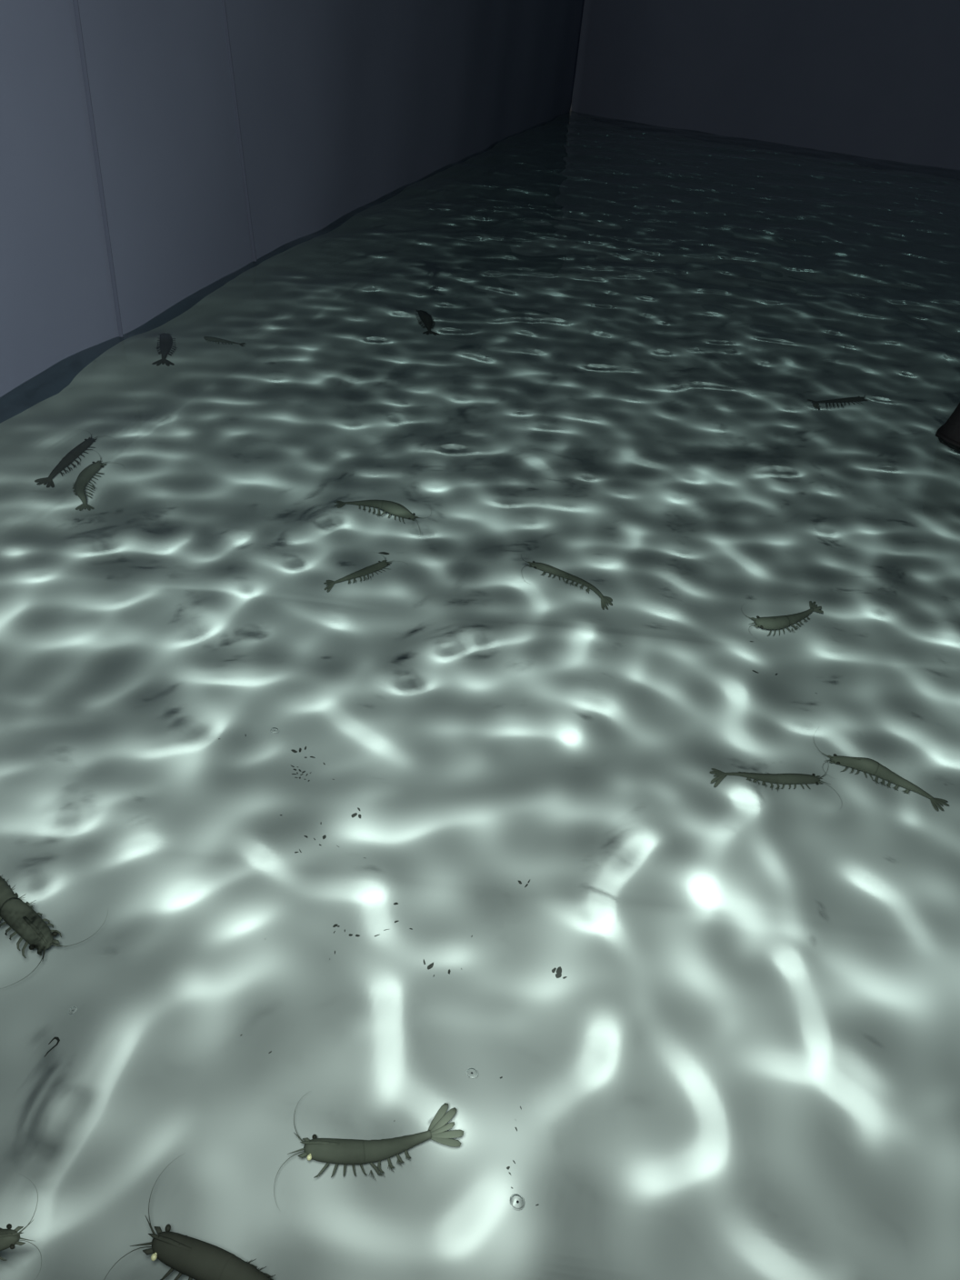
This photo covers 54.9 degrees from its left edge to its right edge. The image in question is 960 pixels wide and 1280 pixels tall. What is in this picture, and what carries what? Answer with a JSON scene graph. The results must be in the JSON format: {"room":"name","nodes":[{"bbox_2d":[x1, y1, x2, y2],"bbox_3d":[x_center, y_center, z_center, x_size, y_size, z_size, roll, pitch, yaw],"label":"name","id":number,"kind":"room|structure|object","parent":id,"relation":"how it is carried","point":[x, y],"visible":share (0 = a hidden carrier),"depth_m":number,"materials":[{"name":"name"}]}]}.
{"room":"shrimp farm tank","nodes":[
{"label":"shrimp farm tank","id":0,"kind":"room"},
{"bbox_2d":[0,0,584,397],"bbox_3d":[-0.346,-1.465,2.796,0.210,1.380,7.888,11,35,7],"label":"wall","id":1,"kind":"structure","parent":0,"point":[344,105],"depth_m":1.97,"materials":[{"name":"grey paint"}]},
{"bbox_2d":[72,0,123,337],"bbox_3d":[-0.651,-0.925,1.527,0.008,0.847,0.002,6,35,0],"label":"trim","id":2,"kind":"structure","parent":1,"relation":"attached to","point":[75,2],"depth_m":1.59,"materials":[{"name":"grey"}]},
{"bbox_2d":[221,0,256,261],"bbox_3d":[-0.541,-1.182,2.049,0.009,0.677,0.124,11,35,7],"label":"trim","id":3,"kind":"structure","parent":1,"relation":"attached to","point":[223,1],"depth_m":2.09,"materials":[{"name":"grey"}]},
{"bbox_2d":[571,0,959,169],"bbox_3d":[2.718,-2.763,5.096,4.863,1.380,0.180,22,38,21],"label":"wall","id":4,"kind":"structure","parent":0,"point":[875,79],"depth_m":5.34,"materials":[{"name":"grey paint"}]},
{"bbox_3d":[1.910,-0.912,2.967,5.709,0.610,7.930,6,35,0],"label":"floor","id":5,"kind":"structure","parent":0,"visible":0},
{"bbox_2d":[0,110,959,1279],"bbox_3d":[1.922,-1.088,2.879,5.665,0.032,7.790,6,35,0],"label":"water","id":6,"kind":"object","parent":5,"relation":"on","point":[479,657],"visible":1,"depth_m":0.90,"materials":[{"name":"liquid"}]},
{"bbox_2d":[935,402,959,446],"bbox_3d":[1.026,-0.425,1.673,0.284,0.239,0.284,-23,44,-35],"label":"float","id":7,"kind":"object","parent":6,"relation":"on","point":[949,431],"visible":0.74,"depth_m":1.69,"materials":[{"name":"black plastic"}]}
]}

